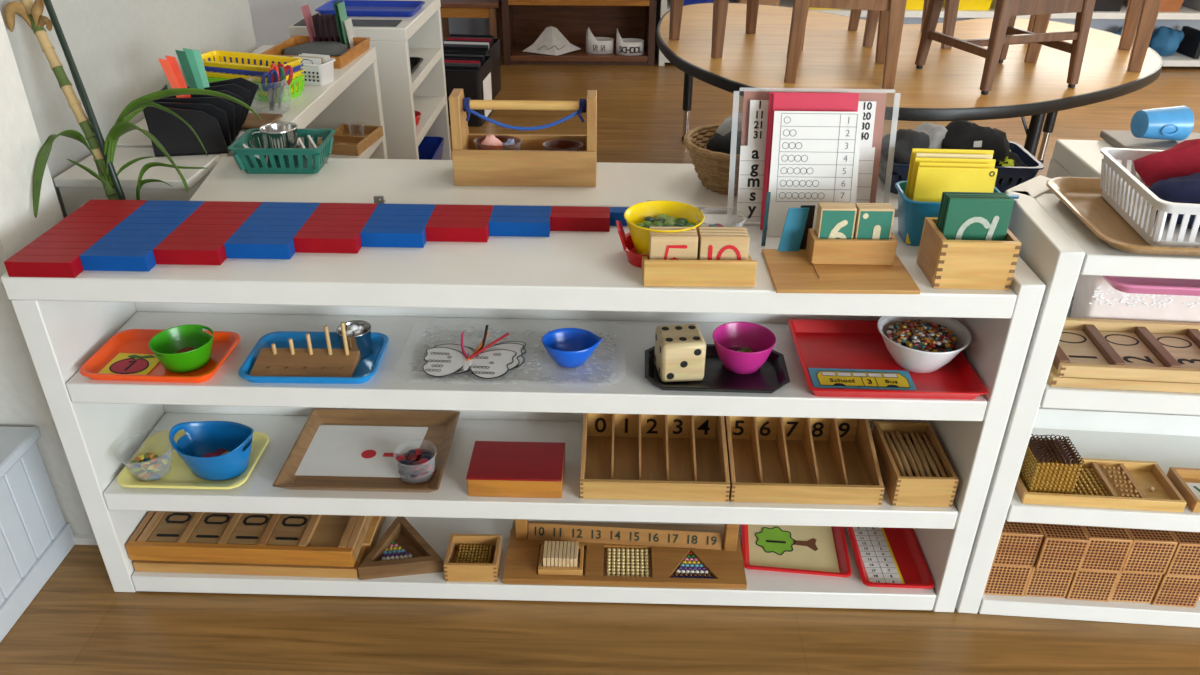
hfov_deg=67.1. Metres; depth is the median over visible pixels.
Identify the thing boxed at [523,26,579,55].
hat
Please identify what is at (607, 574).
bar
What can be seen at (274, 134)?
cup
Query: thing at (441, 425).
wooden tray
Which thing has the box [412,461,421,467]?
chip
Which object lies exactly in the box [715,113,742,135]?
sock
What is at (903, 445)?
spindle
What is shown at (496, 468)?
box
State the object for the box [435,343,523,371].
butterfly
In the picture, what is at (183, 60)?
folder
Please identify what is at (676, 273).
card holder
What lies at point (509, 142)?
bundle
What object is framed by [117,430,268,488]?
tray
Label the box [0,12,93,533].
wall pillar
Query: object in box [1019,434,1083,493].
cube
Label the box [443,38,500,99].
crate
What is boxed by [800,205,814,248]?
easel
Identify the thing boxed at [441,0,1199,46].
wall
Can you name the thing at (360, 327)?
ball
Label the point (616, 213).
rod
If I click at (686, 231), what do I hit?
number card
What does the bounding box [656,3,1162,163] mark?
table
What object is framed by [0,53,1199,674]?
floor
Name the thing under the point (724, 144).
sock
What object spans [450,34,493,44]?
file
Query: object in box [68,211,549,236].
rod
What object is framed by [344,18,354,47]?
card
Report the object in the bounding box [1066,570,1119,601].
cube
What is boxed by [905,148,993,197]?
folder
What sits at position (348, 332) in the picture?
ball
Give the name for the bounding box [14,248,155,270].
rod
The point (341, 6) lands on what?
card
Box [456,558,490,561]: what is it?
bar
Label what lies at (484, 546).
bar
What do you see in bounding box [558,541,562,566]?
slat
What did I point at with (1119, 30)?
bag
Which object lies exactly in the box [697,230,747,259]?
number card
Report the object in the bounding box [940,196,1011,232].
tile
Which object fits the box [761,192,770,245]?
card
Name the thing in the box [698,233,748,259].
number card
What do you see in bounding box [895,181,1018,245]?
bin
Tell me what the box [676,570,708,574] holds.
bar
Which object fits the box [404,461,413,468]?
chip
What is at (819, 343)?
tray
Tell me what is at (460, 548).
bar
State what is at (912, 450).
spindle
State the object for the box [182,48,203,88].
folder
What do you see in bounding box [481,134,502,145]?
bundle
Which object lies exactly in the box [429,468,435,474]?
chip
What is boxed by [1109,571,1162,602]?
cube
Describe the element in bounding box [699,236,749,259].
number card
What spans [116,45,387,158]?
shelf unit
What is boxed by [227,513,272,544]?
card
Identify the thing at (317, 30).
card
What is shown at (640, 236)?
bowl
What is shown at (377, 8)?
tray
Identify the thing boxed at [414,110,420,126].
bowl
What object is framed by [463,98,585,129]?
lace
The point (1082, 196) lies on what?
tray
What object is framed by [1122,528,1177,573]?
cube
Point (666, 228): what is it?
number card
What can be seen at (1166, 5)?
storage bin
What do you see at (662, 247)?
number card
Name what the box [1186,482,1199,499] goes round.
chart
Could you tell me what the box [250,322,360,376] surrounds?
board
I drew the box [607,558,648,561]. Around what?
bar
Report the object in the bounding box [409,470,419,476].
chip
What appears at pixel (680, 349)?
die
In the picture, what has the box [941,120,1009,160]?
sock
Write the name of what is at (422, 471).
chip
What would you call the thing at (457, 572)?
box
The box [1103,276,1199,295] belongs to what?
tray
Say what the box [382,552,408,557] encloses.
bar
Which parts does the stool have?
leg, leg, leg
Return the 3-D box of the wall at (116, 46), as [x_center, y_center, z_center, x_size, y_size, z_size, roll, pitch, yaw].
[-1.452,-1.132,1.861,0.815,2.600,1.260,1,30,1]
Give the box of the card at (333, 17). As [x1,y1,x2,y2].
[330,14,339,41]
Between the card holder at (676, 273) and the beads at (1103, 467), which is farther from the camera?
the beads at (1103, 467)
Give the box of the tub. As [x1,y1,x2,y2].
[169,421,253,479]
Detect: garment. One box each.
[1133,139,1199,186]
[1147,173,1199,229]
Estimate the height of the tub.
0.082 m
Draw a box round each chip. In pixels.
[395,455,405,460]
[398,459,407,466]
[399,468,406,473]
[402,470,409,476]
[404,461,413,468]
[406,453,416,460]
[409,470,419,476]
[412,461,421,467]
[418,468,427,474]
[419,458,428,465]
[420,450,430,455]
[421,454,431,460]
[424,463,433,470]
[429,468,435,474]
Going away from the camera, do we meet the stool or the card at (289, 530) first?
the card at (289, 530)
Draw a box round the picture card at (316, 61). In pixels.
[298,57,320,64]
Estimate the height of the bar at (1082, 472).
0.008 m
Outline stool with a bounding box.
[440,0,502,54]
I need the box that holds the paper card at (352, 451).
[295,425,427,477]
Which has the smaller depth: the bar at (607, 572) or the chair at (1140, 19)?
the bar at (607, 572)
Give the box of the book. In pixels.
[1176,26,1199,58]
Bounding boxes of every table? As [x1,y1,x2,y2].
[189,156,897,216]
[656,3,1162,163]
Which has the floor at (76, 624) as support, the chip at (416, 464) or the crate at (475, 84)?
the crate at (475, 84)
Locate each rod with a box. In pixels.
[4,255,82,277]
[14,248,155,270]
[24,241,226,264]
[34,235,294,258]
[42,228,361,252]
[52,222,425,247]
[60,216,488,241]
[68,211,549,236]
[76,205,609,231]
[84,199,628,225]
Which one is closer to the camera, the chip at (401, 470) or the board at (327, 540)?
the chip at (401, 470)
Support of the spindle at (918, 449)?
in the holder at (910, 491)
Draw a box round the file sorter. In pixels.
[143,77,258,156]
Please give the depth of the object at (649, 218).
1.43 m
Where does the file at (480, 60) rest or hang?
in the crate at (475, 84)
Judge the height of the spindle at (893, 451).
0.011 m
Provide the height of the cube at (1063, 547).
0.074 m
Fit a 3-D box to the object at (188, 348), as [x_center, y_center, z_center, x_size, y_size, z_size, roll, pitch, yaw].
[-0.684,0.028,1.500,0.041,0.023,0.032,1,30,1]
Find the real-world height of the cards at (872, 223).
0.086 m
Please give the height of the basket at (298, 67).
0.048 m
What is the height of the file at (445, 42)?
0.274 m
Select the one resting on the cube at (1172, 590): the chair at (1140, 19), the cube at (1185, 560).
the cube at (1185, 560)
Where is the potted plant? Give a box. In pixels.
[4,0,261,217]
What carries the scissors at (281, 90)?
in the jar
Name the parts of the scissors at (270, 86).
blade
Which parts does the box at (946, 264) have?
panel, panel, panel, panel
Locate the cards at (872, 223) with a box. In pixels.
[816,204,894,238]
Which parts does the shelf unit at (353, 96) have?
panel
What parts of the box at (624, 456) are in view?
panel, number panel, panel, panel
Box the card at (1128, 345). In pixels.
[1099,331,1163,366]
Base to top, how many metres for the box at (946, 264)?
0.076 m
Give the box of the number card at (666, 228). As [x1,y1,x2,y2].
[648,227,695,259]
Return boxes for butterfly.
[422,347,516,378]
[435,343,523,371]
[454,341,525,373]
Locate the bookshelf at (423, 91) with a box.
[289,0,451,159]
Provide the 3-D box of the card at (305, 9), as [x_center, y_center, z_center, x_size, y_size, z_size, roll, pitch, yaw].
[-0.860,-0.923,2.690,0.020,0.122,0.050,5,30,8]
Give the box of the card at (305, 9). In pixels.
[301,4,315,41]
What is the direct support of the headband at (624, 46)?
on the bookcase at (523, 21)
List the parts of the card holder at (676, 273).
panel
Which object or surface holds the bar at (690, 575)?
in the board at (717, 548)
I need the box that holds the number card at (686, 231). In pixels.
[649,229,696,253]
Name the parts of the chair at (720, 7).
leg, leg, leg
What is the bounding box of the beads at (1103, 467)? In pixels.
[1102,466,1138,497]
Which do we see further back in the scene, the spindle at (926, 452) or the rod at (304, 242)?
the spindle at (926, 452)
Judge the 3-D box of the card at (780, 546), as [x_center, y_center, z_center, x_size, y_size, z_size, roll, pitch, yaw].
[0.368,0.396,1.745,0.166,0.003,0.148,3,30,4]
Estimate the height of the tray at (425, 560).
0.030 m
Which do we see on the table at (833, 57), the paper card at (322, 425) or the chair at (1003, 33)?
the chair at (1003, 33)
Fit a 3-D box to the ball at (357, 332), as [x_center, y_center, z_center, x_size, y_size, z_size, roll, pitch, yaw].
[-0.405,-0.006,1.510,0.013,0.012,0.013,1,30,1]
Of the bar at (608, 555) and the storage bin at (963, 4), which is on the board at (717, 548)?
the bar at (608, 555)
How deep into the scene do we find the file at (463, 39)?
4.62 m
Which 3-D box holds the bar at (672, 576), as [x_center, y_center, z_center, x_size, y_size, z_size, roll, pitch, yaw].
[0.170,0.441,1.653,0.077,0.007,0.009,1,30,1]
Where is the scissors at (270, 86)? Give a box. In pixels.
[261,69,277,110]
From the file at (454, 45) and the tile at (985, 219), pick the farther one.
the file at (454, 45)
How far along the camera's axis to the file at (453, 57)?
4.27 m
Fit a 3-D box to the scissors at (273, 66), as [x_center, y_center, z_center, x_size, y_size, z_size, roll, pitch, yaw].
[-0.759,-0.581,2.107,0.028,0.103,0.043,-12,32,-21]
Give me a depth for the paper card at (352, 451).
1.66 m
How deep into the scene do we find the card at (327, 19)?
2.68 m
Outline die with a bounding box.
[654,324,705,382]
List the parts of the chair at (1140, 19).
leg, leg, leg, leg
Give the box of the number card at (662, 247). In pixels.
[650,235,697,259]
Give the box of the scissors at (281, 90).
[277,63,292,108]
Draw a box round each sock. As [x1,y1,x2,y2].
[706,130,741,153]
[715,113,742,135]
[881,129,929,178]
[913,122,947,148]
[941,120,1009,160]
[995,152,1027,183]
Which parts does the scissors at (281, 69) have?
blade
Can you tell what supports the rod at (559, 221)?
on the open shelf at (525, 288)
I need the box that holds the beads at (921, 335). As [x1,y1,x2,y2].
[886,320,957,351]
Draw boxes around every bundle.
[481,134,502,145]
[503,139,514,144]
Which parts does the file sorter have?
panel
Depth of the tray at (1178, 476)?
1.56 m
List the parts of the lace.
cord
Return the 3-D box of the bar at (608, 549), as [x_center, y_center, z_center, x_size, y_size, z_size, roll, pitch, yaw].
[0.053,0.404,1.715,0.079,0.008,0.009,1,30,1]
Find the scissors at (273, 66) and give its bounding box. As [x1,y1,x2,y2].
[268,65,275,99]
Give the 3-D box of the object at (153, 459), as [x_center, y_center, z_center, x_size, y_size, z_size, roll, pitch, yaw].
[-0.791,0.216,1.602,0.011,0.007,0.015,7,30,11]
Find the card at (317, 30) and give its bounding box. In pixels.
[312,13,321,41]
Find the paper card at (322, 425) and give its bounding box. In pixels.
[322,425,427,447]
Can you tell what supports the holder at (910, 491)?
on the open shelf at (525, 288)
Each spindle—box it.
[884,432,905,475]
[890,432,912,476]
[895,430,919,476]
[904,433,925,476]
[910,431,931,476]
[914,431,939,476]
[922,434,946,476]
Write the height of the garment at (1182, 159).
0.111 m
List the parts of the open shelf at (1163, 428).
panel, corner post, panel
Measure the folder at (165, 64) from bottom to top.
0.168 m
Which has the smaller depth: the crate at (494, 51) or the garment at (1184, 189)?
the garment at (1184, 189)
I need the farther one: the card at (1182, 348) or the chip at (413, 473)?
the chip at (413, 473)
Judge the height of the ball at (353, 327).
0.012 m
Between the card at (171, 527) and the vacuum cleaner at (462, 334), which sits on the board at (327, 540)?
the card at (171, 527)
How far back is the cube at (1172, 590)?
1.60 m
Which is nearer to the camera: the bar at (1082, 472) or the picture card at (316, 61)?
the bar at (1082, 472)
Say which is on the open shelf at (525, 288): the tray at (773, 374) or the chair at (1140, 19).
the tray at (773, 374)
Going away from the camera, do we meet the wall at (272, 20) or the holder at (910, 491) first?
the holder at (910, 491)
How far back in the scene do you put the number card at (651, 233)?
1.34 m
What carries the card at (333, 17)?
in the wooden tray at (361, 44)
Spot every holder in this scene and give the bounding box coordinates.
[641,253,756,286]
[726,88,900,223]
[762,228,920,293]
[872,421,958,506]
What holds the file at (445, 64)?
in the crate at (475, 84)
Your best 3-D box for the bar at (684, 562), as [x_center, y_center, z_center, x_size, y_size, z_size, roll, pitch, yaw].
[0.171,0.421,1.688,0.034,0.007,0.009,1,30,1]
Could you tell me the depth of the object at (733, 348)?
1.51 m
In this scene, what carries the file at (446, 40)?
in the crate at (494, 51)
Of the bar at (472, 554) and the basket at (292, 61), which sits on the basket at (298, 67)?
the basket at (292, 61)
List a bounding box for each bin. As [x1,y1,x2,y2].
[683,0,712,5]
[735,0,779,5]
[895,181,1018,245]
[905,0,923,9]
[943,0,991,9]
[1094,0,1123,10]
[1124,0,1183,11]
[1183,0,1199,11]
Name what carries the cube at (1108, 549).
on the cube at (1088, 585)
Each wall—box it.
[0,0,256,217]
[248,0,329,47]
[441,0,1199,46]
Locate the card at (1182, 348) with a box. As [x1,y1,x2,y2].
[1152,333,1199,368]
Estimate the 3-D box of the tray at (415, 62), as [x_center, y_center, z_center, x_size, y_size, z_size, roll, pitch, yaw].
[-0.713,-0.908,3.051,0.200,0.025,0.240,1,30,1]
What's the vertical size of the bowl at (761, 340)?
0.056 m
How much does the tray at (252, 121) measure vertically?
0.012 m
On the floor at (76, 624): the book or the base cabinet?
the base cabinet
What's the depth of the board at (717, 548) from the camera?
1.70 m
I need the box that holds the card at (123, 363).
[99,353,159,374]
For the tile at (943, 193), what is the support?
in the box at (946, 264)
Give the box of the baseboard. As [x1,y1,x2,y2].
[73,534,97,544]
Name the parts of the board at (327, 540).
rail, rail, rail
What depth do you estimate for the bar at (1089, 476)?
1.58 m
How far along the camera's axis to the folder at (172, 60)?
1.87 m
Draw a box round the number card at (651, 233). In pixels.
[649,232,697,259]
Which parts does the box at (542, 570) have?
slat, slat, slat, slat, slat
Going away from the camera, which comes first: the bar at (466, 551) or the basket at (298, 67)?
the bar at (466, 551)
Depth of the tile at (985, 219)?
1.33 m
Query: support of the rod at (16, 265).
on the open shelf at (525, 288)
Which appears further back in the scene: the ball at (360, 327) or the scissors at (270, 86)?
the scissors at (270, 86)
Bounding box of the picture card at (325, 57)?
[299,54,326,62]
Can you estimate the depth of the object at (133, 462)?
1.59 m
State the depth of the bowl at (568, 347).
1.51 m
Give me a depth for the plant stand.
1.75 m
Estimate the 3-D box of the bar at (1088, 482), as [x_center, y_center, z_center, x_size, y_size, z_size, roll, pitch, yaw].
[0.837,0.251,1.564,0.062,0.008,0.009,3,30,4]
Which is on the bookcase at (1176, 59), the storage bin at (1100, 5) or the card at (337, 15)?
the storage bin at (1100, 5)
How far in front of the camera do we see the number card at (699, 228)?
1.36 m
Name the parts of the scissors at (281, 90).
blade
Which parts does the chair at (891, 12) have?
leg, leg, leg, leg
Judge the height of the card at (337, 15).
0.135 m
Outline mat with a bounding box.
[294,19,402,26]
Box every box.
[443,534,501,581]
[466,441,564,497]
[538,541,583,575]
[580,413,729,501]
[724,416,884,504]
[916,217,1021,289]
[1070,273,1199,322]
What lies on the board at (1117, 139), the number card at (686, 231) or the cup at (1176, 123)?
the cup at (1176, 123)
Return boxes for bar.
[381,554,412,559]
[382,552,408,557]
[384,549,404,554]
[386,546,401,550]
[455,561,489,562]
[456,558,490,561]
[457,552,491,555]
[457,555,490,558]
[458,547,492,550]
[458,550,491,552]
[459,544,492,547]
[606,564,648,568]
[606,567,648,571]
[606,571,648,575]
[607,548,648,551]
[607,551,648,555]
[607,554,648,558]
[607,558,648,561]
[607,561,648,564]
[607,574,648,576]
[672,576,713,578]
[674,573,710,577]
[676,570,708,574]
[678,567,705,570]
[680,564,702,567]
[682,561,700,564]
[684,558,697,561]
[1073,489,1107,494]
[1073,492,1109,495]
[1074,486,1105,491]
[1075,483,1103,487]
[1076,480,1101,484]
[1077,477,1099,481]
[1079,474,1097,478]
[1080,468,1093,471]
[1080,471,1095,474]
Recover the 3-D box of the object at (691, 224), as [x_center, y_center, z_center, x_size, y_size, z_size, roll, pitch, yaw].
[0.142,-0.173,1.413,0.021,0.010,0.020,15,33,23]
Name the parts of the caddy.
panel, panel, panel, panel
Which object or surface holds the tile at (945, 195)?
in the box at (946, 264)
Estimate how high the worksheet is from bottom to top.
0.198 m
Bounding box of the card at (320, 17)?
[318,13,327,41]
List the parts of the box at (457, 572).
panel, panel, panel, panel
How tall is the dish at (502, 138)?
0.065 m
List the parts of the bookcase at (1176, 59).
panel, panel, panel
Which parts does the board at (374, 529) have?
frame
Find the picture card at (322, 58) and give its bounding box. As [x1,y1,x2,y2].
[296,55,323,63]
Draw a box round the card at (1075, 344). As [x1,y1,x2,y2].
[1058,330,1109,364]
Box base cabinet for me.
[1046,139,1139,178]
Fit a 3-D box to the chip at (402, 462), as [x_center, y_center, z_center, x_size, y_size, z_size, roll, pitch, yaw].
[-0.343,0.218,1.575,0.020,0.009,0.019,-6,30,-11]
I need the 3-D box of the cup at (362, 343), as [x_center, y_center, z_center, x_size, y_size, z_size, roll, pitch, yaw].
[-0.412,0.005,1.525,0.058,0.047,0.058,1,30,1]
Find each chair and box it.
[669,0,805,57]
[784,0,906,88]
[848,0,959,48]
[915,0,1095,94]
[1024,0,1161,71]
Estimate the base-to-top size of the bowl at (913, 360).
0.063 m
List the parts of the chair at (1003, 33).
leg, leg, leg, leg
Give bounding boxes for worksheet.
[767,111,862,235]
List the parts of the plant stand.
panel, panel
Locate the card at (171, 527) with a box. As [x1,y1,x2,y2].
[147,511,195,542]
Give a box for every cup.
[251,122,299,167]
[336,320,371,357]
[1130,106,1193,140]
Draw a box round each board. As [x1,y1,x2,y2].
[125,511,372,566]
[133,516,385,577]
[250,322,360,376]
[503,519,746,589]
[1100,130,1199,149]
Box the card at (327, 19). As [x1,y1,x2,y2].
[324,13,333,41]
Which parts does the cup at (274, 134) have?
handle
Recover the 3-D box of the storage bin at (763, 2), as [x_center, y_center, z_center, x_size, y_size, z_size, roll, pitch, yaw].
[0.917,-2.020,5.255,0.272,0.170,0.252,0,30,0]
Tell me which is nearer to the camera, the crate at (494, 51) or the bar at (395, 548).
the bar at (395, 548)
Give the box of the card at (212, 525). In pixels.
[187,512,234,543]
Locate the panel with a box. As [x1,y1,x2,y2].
[0,426,74,641]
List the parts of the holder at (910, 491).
panel, panel, panel, panel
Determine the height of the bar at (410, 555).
0.007 m
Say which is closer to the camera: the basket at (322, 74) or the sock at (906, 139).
the sock at (906, 139)
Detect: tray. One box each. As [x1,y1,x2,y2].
[79,329,240,382]
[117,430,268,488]
[238,331,388,383]
[241,113,282,128]
[260,35,369,68]
[272,408,459,492]
[315,0,424,16]
[317,124,382,155]
[358,517,443,579]
[409,57,422,74]
[645,344,789,392]
[741,524,851,576]
[787,319,986,399]
[846,527,933,588]
[1015,458,1186,511]
[1046,177,1199,255]
[1047,367,1199,392]
[1051,318,1199,382]
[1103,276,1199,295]
[1167,467,1199,512]
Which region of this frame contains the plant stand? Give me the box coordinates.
[53,147,227,215]
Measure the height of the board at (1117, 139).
0.014 m
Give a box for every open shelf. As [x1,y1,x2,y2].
[1,204,1045,611]
[955,175,1199,627]
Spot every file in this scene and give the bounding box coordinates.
[443,44,488,49]
[443,46,487,50]
[443,51,484,59]
[444,41,488,47]
[444,54,484,62]
[444,56,482,65]
[444,58,481,66]
[444,60,479,68]
[444,63,478,69]
[444,65,477,69]
[446,40,490,47]
[447,38,491,46]
[449,37,492,45]
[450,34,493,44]
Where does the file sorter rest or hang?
on the shelf unit at (353, 96)
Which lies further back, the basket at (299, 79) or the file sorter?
the basket at (299, 79)
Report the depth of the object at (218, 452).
1.62 m
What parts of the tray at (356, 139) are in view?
panel, panel, panel, panel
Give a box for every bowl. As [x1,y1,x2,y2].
[148,324,213,372]
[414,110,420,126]
[542,328,602,367]
[624,200,704,254]
[713,322,775,373]
[877,316,970,372]
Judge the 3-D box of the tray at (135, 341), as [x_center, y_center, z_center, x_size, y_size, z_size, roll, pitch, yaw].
[-0.729,0.031,1.510,0.222,0.016,0.152,2,30,2]
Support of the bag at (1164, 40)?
on the bookcase at (1176, 59)
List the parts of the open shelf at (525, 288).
panel, panel, panel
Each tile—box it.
[936,192,1006,226]
[938,194,1008,229]
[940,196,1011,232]
[942,198,1013,240]
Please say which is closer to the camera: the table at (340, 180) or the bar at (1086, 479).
the bar at (1086, 479)
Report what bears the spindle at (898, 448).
in the holder at (910, 491)
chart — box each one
[853,527,904,583]
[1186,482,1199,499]
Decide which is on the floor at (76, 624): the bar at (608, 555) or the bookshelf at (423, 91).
the bookshelf at (423, 91)
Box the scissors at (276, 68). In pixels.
[271,63,278,86]
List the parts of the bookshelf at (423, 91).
panel, panel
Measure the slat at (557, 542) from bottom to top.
0.038 m
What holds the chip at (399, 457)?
in the cup
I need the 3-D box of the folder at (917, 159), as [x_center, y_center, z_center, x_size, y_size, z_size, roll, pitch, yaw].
[0.567,-0.225,1.474,0.127,0.135,0.015,2,30,3]
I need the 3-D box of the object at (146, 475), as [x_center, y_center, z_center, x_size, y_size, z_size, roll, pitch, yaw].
[-0.794,0.242,1.582,0.010,0.007,0.016,20,35,30]
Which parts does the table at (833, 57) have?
leg, leg, leg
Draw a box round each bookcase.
[501,0,656,65]
[655,0,1199,66]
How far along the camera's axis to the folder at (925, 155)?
1.46 m
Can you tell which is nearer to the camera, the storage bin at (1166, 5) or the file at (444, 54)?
the file at (444, 54)
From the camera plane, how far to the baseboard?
1.79 m
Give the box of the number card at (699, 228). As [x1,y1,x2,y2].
[697,227,746,257]
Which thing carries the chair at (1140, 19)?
on the table at (833, 57)
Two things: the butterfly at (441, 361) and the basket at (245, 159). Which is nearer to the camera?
the butterfly at (441, 361)
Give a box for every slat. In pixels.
[551,541,555,566]
[554,541,558,566]
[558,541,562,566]
[574,541,577,566]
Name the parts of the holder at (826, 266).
panel, panel, board, panel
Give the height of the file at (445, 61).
0.274 m
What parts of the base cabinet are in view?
panel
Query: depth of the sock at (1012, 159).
1.68 m
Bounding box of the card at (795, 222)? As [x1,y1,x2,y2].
[778,208,809,250]
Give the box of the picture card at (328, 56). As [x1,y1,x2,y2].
[302,53,329,61]
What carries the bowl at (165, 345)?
on the tray at (135, 341)
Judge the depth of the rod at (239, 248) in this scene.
1.42 m
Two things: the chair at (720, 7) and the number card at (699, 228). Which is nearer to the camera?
the number card at (699, 228)
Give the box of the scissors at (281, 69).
[271,65,284,110]
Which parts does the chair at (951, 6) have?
leg, leg, leg, leg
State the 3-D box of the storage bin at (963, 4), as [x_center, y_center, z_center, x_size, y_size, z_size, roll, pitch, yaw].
[2.137,-2.008,5.264,0.272,0.160,0.252,0,30,0]
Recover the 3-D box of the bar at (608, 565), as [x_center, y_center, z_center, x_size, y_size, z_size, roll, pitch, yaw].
[0.051,0.426,1.678,0.079,0.008,0.009,1,30,1]
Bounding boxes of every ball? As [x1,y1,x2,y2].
[346,330,352,335]
[350,324,357,331]
[354,330,361,335]
[358,325,363,331]
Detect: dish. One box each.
[473,135,521,149]
[542,139,582,150]
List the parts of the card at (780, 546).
tree crown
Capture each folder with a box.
[158,58,184,97]
[165,55,190,97]
[175,50,197,88]
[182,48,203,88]
[191,49,209,87]
[760,92,858,229]
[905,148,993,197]
[906,167,997,243]
[909,157,995,199]
[916,153,992,158]
[918,162,994,168]
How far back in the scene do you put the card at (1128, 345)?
1.45 m
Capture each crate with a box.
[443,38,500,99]
[445,55,492,126]
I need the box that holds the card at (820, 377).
[808,368,916,389]
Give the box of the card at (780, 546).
[748,524,839,572]
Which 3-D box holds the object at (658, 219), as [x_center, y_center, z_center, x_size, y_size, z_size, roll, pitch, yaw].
[0.094,-0.183,1.430,0.021,0.009,0.020,8,31,13]
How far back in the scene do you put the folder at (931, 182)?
1.44 m
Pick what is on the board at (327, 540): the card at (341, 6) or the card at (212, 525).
the card at (212, 525)
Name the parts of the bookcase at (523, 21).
panel, panel, panel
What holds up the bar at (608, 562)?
on the board at (717, 548)
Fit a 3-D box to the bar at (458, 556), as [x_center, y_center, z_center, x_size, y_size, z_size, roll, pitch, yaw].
[-0.234,0.408,1.679,0.064,0.006,0.006,1,30,1]
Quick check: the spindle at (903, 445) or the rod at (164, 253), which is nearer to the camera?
the rod at (164, 253)
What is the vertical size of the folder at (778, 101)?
0.222 m
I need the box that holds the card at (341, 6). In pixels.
[337,1,349,47]
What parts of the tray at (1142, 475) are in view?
panel, panel, panel, panel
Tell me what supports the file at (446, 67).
in the crate at (475, 84)
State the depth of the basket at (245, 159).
1.75 m
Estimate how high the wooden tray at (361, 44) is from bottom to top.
0.032 m
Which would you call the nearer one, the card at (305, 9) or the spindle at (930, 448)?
the spindle at (930, 448)
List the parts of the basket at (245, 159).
utensil handle, utensil handle, utensil handle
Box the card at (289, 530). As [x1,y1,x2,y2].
[267,514,311,545]
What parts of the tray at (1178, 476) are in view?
panel, panel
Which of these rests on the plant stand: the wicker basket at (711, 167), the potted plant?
the potted plant
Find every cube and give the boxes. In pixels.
[983,564,1032,595]
[992,520,1043,566]
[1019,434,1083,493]
[1024,567,1073,597]
[1034,523,1089,571]
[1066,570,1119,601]
[1080,526,1132,571]
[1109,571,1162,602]
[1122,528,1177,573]
[1151,574,1199,607]
[1165,531,1199,576]
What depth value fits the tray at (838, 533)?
1.70 m
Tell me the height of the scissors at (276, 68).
0.104 m
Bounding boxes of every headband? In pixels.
[586,27,613,53]
[616,28,643,55]
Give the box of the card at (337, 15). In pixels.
[333,0,344,43]
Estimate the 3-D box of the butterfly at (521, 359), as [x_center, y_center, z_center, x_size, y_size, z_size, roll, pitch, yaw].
[-0.199,0.033,1.522,0.154,0.002,0.093,-4,30,-8]
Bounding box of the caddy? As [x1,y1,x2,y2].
[449,89,596,186]
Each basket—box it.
[201,50,302,81]
[204,56,302,89]
[204,61,304,96]
[207,74,305,102]
[228,128,335,173]
[302,58,335,85]
[418,136,443,159]
[616,221,648,267]
[684,123,739,195]
[878,141,1043,193]
[1100,148,1199,246]
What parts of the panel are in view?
slatted panel, baseboard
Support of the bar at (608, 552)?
on the board at (717, 548)
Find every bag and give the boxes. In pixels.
[1115,27,1122,34]
[1149,26,1184,55]
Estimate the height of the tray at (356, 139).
0.030 m
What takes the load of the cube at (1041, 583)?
on the open shelf at (1163, 428)
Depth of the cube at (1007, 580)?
1.62 m
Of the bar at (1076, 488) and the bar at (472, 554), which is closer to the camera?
the bar at (1076, 488)
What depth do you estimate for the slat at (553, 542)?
1.66 m
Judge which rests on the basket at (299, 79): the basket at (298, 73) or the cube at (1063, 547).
the basket at (298, 73)
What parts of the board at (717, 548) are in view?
post, post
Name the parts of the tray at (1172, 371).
rail, rail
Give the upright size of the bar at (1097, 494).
0.008 m
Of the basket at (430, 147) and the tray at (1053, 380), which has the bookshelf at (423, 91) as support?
the basket at (430, 147)
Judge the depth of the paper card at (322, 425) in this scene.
1.73 m
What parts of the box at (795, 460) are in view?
panel, number panel, panel, panel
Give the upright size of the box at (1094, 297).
0.125 m
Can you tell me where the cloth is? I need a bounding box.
[282,41,347,56]

